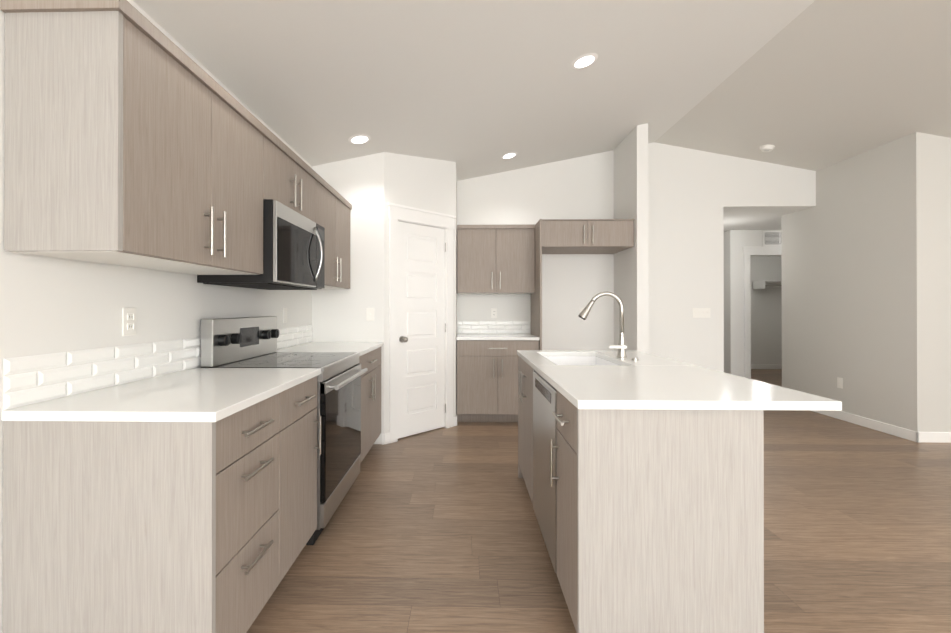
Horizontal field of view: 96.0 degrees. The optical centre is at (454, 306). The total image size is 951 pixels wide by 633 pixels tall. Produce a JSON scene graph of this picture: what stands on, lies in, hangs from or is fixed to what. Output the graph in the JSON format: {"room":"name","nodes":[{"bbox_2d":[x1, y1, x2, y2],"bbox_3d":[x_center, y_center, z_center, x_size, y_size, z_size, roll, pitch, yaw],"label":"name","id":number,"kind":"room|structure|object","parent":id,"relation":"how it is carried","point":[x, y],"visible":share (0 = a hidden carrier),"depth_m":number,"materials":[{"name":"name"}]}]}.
{"room":"kitchen","nodes":[
{"label":"kitchen","id":0,"kind":"room"},
{"bbox_2d":[0,0,311,632],"bbox_3d":[-1.437,-0.428,0.247,0.120,3.300,10.070,0,0,1],"label":"wall","id":1,"kind":"structure","parent":0,"point":[51,305],"depth_m":1.61,"materials":[{"name":"white paint"}]},
{"bbox_2d":[122,308,135,335],"bbox_3d":[-1.335,0.062,1.758,0.010,0.115,0.070,0,0,1],"label":"electrical outlet","id":2,"kind":"object","parent":1,"relation":"attached to","point":[128,321],"visible":1,"depth_m":1.75,"materials":[{"name":"white plastic"}]},
{"bbox_2d":[0,0,267,274],"bbox_3d":[-1.163,-0.543,1.735,0.347,0.756,0.918,0,0,1],"label":"upper cabinet","id":3,"kind":"object","parent":1,"relation":"attached to","point":[134,137],"depth_m":1.30,"materials":[{"name":"laminate"}]},
{"bbox_2d":[3,325,312,409],"bbox_3d":[-1.314,0.237,2.566,0.010,0.156,2.578,0,0,1],"label":"tile backsplash","id":4,"kind":"structure","parent":1,"relation":"attached to","point":[32,379],"depth_m":1.60,"materials":[{"name":"white tile"}]},
{"bbox_2d":[283,308,286,322],"bbox_3d":[-1.298,0.067,3.278,0.008,0.115,0.070,0,0,1],"label":"light switch","id":5,"kind":"object","parent":1,"relation":"attached to","point":[284,315],"visible":1,"depth_m":3.26,"materials":[{"name":"white plastic"}]},
{"bbox_2d":[268,129,319,224],"bbox_3d":[-1.142,-0.734,2.577,0.347,0.368,0.765,0,0,1],"label":"upper cabinet","id":6,"kind":"object","parent":1,"relation":"attached to","point":[292,183],"depth_m":2.53,"materials":[{"name":"laminate"}]},
{"bbox_2d":[197,199,324,289],"bbox_3d":[-1.083,-0.332,2.574,0.467,0.432,0.756,0,0,1],"label":"over-the-range microwave","id":7,"kind":"object","parent":6,"relation":"attached to","point":[293,250],"visible":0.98,"depth_m":2.35,"materials":[{"name":"silver metal"}]},
{"bbox_2d":[320,176,351,288],"bbox_3d":[-1.122,-0.537,3.405,0.347,0.756,0.894,0,0,1],"label":"upper cabinet","id":8,"kind":"object","parent":1,"relation":"attached to","point":[335,209],"depth_m":3.40,"materials":[{"name":"laminate"}]},
{"bbox_2d":[312,152,383,443],"bbox_3d":[-0.961,-0.415,3.901,0.654,3.300,0.100,0,0,1],"label":"wall","id":9,"kind":"structure","parent":0,"point":[357,184],"depth_m":3.85,"materials":[{"name":"white paint"}]},
{"bbox_2d":[366,308,373,320],"bbox_3d":[-0.759,0.069,3.835,0.070,0.115,0.018,0,0,1],"label":"light switch","id":10,"kind":"object","parent":9,"relation":"attached to","point":[369,314],"visible":1,"depth_m":3.84,"materials":[{"name":"white plastic"}]},
{"bbox_2d":[384,152,455,433],"bbox_3d":[-0.347,-0.414,4.187,0.891,3.300,0.100,0,0,-44],"label":"wall","id":11,"kind":"structure","parent":0,"point":[429,184],"depth_m":4.09,"materials":[{"name":"white paint"}]},
{"bbox_2d":[382,415,456,444],"bbox_3d":[-0.314,1.188,4.162,0.660,0.095,0.691,0,0,1],"label":"baseboard","id":12,"kind":"structure","parent":11,"relation":"attached to","point":[385,438],"depth_m":3.85,"materials":[{"name":"white wood"}]},
{"bbox_2d":[387,202,455,442],"bbox_3d":[-0.335,0.151,4.172,0.830,2.170,0.134,0,0,-44],"label":"door frame","id":13,"kind":"structure","parent":11,"relation":"attached to","point":[406,214],"depth_m":3.99,"materials":[{"name":"white wood"}]},
{"bbox_2d":[398,221,445,438],"bbox_3d":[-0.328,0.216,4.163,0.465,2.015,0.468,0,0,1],"label":"pantry door","id":14,"kind":"structure","parent":11,"relation":"in","point":[421,329],"depth_m":4.16,"materials":[{"name":"white wood"}]},
{"bbox_2d":[456,172,456,414],"bbox_3d":[-0.031,-0.412,4.794,0.100,3.300,0.670,0,0,1],"label":"wall","id":15,"kind":"structure","parent":0,"point":[456,292],"depth_m":4.78,"materials":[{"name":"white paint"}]},
{"bbox_2d":[133,0,814,180],"bbox_3d":[0.282,-1.644,0.209,3.920,0.845,10.070,0,0,1],"label":"ceiling","id":16,"kind":"structure","parent":0,"point":[474,88],"depth_m":2.80,"materials":[{"name":"white paint"}]},
{"bbox_2d":[348,134,370,143],"bbox_3d":[-0.777,-1.364,3.490,0.181,0.035,0.184,0,0,1],"label":"recessed light","id":17,"kind":"object","parent":16,"relation":"in","point":[360,139],"visible":1,"depth_m":3.47,"materials":[{"name":"white"}]},
{"bbox_2d":[501,152,517,158],"bbox_3d":[0.579,-1.613,4.568,0.181,0.035,0.184,0,0,1],"label":"recessed light","id":18,"kind":"object","parent":16,"relation":"in","point":[509,155],"visible":0.92,"depth_m":4.55,"materials":[{"name":"white"}]},
{"bbox_2d":[571,53,597,68],"bbox_3d":[0.890,-1.685,2.940,0.181,0.035,0.184,0,0,1],"label":"recessed light","id":19,"kind":"object","parent":16,"relation":"in","point":[584,61],"visible":1,"depth_m":2.93,"materials":[{"name":"white plastic"}]},
{"bbox_2d":[246,369,950,632],"bbox_3d":[2.620,1.258,2.107,8.500,0.060,14.000,0,0,1],"label":"floor","id":20,"kind":"structure","parent":0,"point":[438,530],"depth_m":2.23,"materials":[{"name":"brown wood"}]},
{"bbox_2d":[3,390,286,632],"bbox_3d":[-1.026,0.783,1.503,0.632,0.884,0.470,0,0,1],"label":"base cabinet","id":21,"kind":"object","parent":20,"relation":"on","point":[159,527],"depth_m":1.27,"materials":[{"name":"laminate"}]},
{"bbox_2d":[200,316,367,544],"bbox_3d":[-0.948,0.647,2.567,0.704,1.165,0.754,0,0,1],"label":"range","id":22,"kind":"object","parent":20,"relation":"on","point":[243,342],"visible":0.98,"depth_m":2.41,"materials":[{"name":"silver metal"}]},
{"bbox_2d":[287,376,320,571],"bbox_3d":[-1.017,0.785,1.962,0.627,0.884,0.448,0,0,1],"label":"base cabinet","id":23,"kind":"object","parent":20,"relation":"on","point":[302,421],"depth_m":1.96,"materials":[{"name":"laminate"}]},
{"bbox_2d":[358,347,380,463],"bbox_3d":[-0.982,0.790,3.397,0.627,0.884,0.894,0,0,1],"label":"base cabinet","id":24,"kind":"object","parent":20,"relation":"on","point":[371,379],"depth_m":3.36,"materials":[{"name":"laminate"}]},
{"bbox_2d":[1,342,383,421],"bbox_3d":[-0.994,0.330,2.555,0.647,0.030,2.584,0,0,1],"label":"countertop","id":25,"kind":"structure","parent":24,"relation":"on","point":[204,395],"depth_m":1.50,"materials":[{"name":"white stone"}]},
{"bbox_2d":[457,340,538,421],"bbox_3d":[0.459,0.795,4.785,0.868,0.885,0.650,0,0,1],"label":"base cabinet","id":26,"kind":"object","parent":20,"relation":"on","point":[487,380],"visible":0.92,"depth_m":4.50,"materials":[{"name":"laminate"}]},
{"bbox_2d":[456,334,539,339],"bbox_3d":[0.457,0.338,4.795,0.871,0.030,0.632,0,0,1],"label":"countertop","id":27,"kind":"structure","parent":26,"relation":"on","point":[496,337],"depth_m":4.49,"materials":[{"name":"white stone"}]},
{"bbox_2d":[518,356,529,494],"bbox_3d":[0.754,0.789,2.734,0.618,0.884,0.702,0,0,1],"label":"base cabinet","id":28,"kind":"object","parent":20,"relation":"on","point":[523,368],"depth_m":2.76,"materials":[{"name":"laminate"}]},
{"bbox_2d":[517,350,841,410],"bbox_3d":[0.858,0.445,2.254,0.859,0.262,1.691,0,0,1],"label":"countertop","id":29,"kind":"structure","parent":28,"relation":"on","point":[593,379],"depth_m":1.69,"materials":[{"name":"white stone"}]},
{"bbox_2d":[578,291,637,360],"bbox_3d":[0.918,0.111,2.579,0.313,0.408,0.179,0,0,1],"label":"faucet","id":30,"kind":"object","parent":29,"relation":"on","point":[621,346],"visible":1,"depth_m":2.62,"materials":[{"name":"silver metal"}]},
{"bbox_2d":[531,219,541,349],"bbox_3d":[0.904,0.164,4.777,0.020,2.148,0.647,0,0,1],"label":"panel","id":31,"kind":"object","parent":20,"relation":"on","point":[536,313],"visible":0.5,"depth_m":4.58,"materials":[{"name":"laminate"}]},
{"bbox_2d":[530,366,549,555],"bbox_3d":[0.738,0.786,2.089,0.618,0.884,0.607,0,0,1],"label":"dishwasher","id":32,"kind":"object","parent":20,"relation":"on","point":[539,387],"depth_m":2.15,"materials":[{"name":"metal"}]},
{"bbox_2d":[550,384,763,632],"bbox_3d":[0.726,0.785,1.611,0.618,0.884,0.351,0,0,1],"label":"base cabinet","id":33,"kind":"object","parent":20,"relation":"on","point":[650,521],"depth_m":1.44,"materials":[{"name":"laminate"}]},
{"bbox_2d":[781,132,950,431],"bbox_3d":[5.484,-0.413,4.709,2.500,3.300,1.670,0,0,1],"label":"wall block","id":34,"kind":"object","parent":20,"relation":"on","point":[866,272],"visible":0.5,"depth_m":4.28,"materials":[{"name":"white paint"}]},
{"bbox_2d":[837,377,842,388],"bbox_3d":[4.229,0.837,4.700,0.008,0.115,0.070,0,0,1],"label":"electrical outlet","id":35,"kind":"object","parent":34,"relation":"attached to","point":[839,382],"visible":1,"depth_m":4.70,"materials":[{"name":"white plastic"}]},
{"bbox_2d":[813,411,918,441],"bbox_3d":[4.228,1.190,4.728,0.013,0.095,1.683,0,0,1],"label":"baseboard","id":36,"kind":"structure","parent":34,"relation":"attached to","point":[904,433],"depth_m":4.29,"materials":[{"name":"white wood"}]},
{"bbox_2d":[916,432,950,442],"bbox_3d":[5.457,1.187,3.862,2.513,0.095,0.013,0,0,1],"label":"baseboard","id":37,"kind":"structure","parent":34,"relation":"attached to","point":[934,437],"depth_m":3.88,"materials":[{"name":"white wood"}]},
{"bbox_2d":[614,123,648,353],"bbox_3d":[1.936,-0.412,4.736,0.115,3.300,0.690,0,0,1],"label":"wall","id":38,"kind":"structure","parent":0,"point":[631,202],"depth_m":4.49,"materials":[{"name":"white paint"}]},
{"bbox_2d":[457,142,815,371],"bbox_3d":[1.434,-0.411,5.153,5.620,3.300,0.120,0,0,1],"label":"wall","id":39,"kind":"structure","parent":0,"point":[692,194],"depth_m":5.07,"materials":[{"name":"white paint"}]},
{"bbox_2d":[457,321,529,333],"bbox_3d":[0.466,0.246,5.108,0.870,0.156,0.010,0,0,1],"label":"tile backsplash","id":40,"kind":"structure","parent":39,"relation":"attached to","point":[493,327],"depth_m":5.11,"materials":[{"name":"white tile"}]},
{"bbox_2d":[491,308,496,317],"bbox_3d":[0.468,0.079,5.110,0.070,0.115,0.010,0,0,1],"label":"electrical outlet","id":41,"kind":"object","parent":39,"relation":"attached to","point":[493,312],"visible":1,"depth_m":5.11,"materials":[{"name":"white plastic"}]},
{"bbox_2d":[457,224,534,293],"bbox_3d":[0.462,-0.531,4.922,0.868,0.758,0.384,0,0,1],"label":"upper cabinet","id":42,"kind":"object","parent":39,"relation":"attached to","point":[495,259],"visible":1,"depth_m":4.77,"materials":[{"name":"laminate"}]},
{"bbox_2d":[542,219,634,253],"bbox_3d":[1.395,-0.768,4.762,0.958,0.285,0.660,0,0,1],"label":"upper cabinet","id":43,"kind":"object","parent":39,"relation":"attached to","point":[586,236],"visible":0.96,"depth_m":4.47,"materials":[{"name":"laminate"}]},
{"bbox_2d":[693,308,710,317],"bbox_3d":[2.912,0.074,5.046,0.208,0.115,0.018,0,0,1],"label":"switch","id":44,"kind":"object","parent":39,"relation":"attached to","point":[701,312],"visible":1,"depth_m":5.05,"materials":[{"name":"white plastic"}]},
{"bbox_2d":[724,232,725,372],"bbox_3d":[4.315,-0.052,7.777,0.100,2.600,2.190,0,0,1],"label":"wall","id":45,"kind":"structure","parent":0,"point":[725,302],"depth_m":6.70,"materials":[{"name":"white paint"}]},
{"bbox_2d":[726,230,780,376],"bbox_3d":[5.508,-0.056,6.598,2.544,2.600,0.110,0,0,1],"label":"wall","id":46,"kind":"structure","parent":0,"point":[736,240],"depth_m":6.57,"materials":[{"name":"white paint"}]},
{"bbox_2d":[742,246,780,378],"bbox_3d":[4.910,0.161,6.595,0.990,2.167,0.144,0,0,1],"label":"trim","id":47,"kind":"structure","parent":46,"relation":"attached to","point":[748,251],"depth_m":6.55,"materials":[{"name":"white wood"}]},
{"bbox_2d":[763,231,780,245],"bbox_3d":[4.969,-1.044,6.548,0.500,0.225,0.020,0,0,1],"label":"air vent","id":48,"kind":"object","parent":46,"relation":"in","point":[771,238],"visible":0.65,"depth_m":6.55,"materials":[{"name":"white metal"}]},
{"bbox_2d":[723,208,806,231],"bbox_3d":[4.992,-1.224,7.095,4.000,0.100,3.930,0,0,1],"label":"ceiling","id":49,"kind":"structure","parent":0,"point":[752,219],"depth_m":5.73,"materials":[{"name":"white paint"}]},
{"bbox_2d":[751,256,781,363],"bbox_3d":[5.609,-0.049,8.651,2.444,2.600,0.100,0,0,1],"label":"wall","id":50,"kind":"structure","parent":0,"point":[766,325],"depth_m":8.59,"materials":[{"name":"white paint"}]},
{"bbox_2d":[751,364,781,368],"bbox_3d":[5.607,1.204,8.590,2.444,0.095,0.013,0,0,1],"label":"baseboard","id":51,"kind":"structure","parent":50,"relation":"attached to","point":[766,366],"depth_m":8.57,"materials":[{"name":"white wood"}]},
{"bbox_2d":[753,280,781,288],"bbox_3d":[6.395,-0.429,8.400,0.840,0.160,0.355,0,0,1],"label":"shelf","id":52,"kind":"object","parent":50,"relation":"attached to","point":[762,284],"visible":0.56,"depth_m":8.45,"materials":[{"name":"white wood"}]},
{"bbox_2d":[655,0,950,170],"bbox_3d":[4.531,-1.582,0.105,4.580,0.970,10.070,0,0,1],"label":"ceiling","id":53,"kind":"structure","parent":0,"point":[815,85],"depth_m":3.55,"materials":[{"name":"white paint"}]},
{"bbox_2d":[760,145,774,151],"bbox_3d":[3.422,-1.731,4.689,0.136,0.057,0.136,0,0,1],"label":"smoke detector","id":54,"kind":"object","parent":53,"relation":"attached to","point":[766,148],"visible":0.98,"depth_m":4.66,"materials":[{"name":"white plastic"}]}
]}

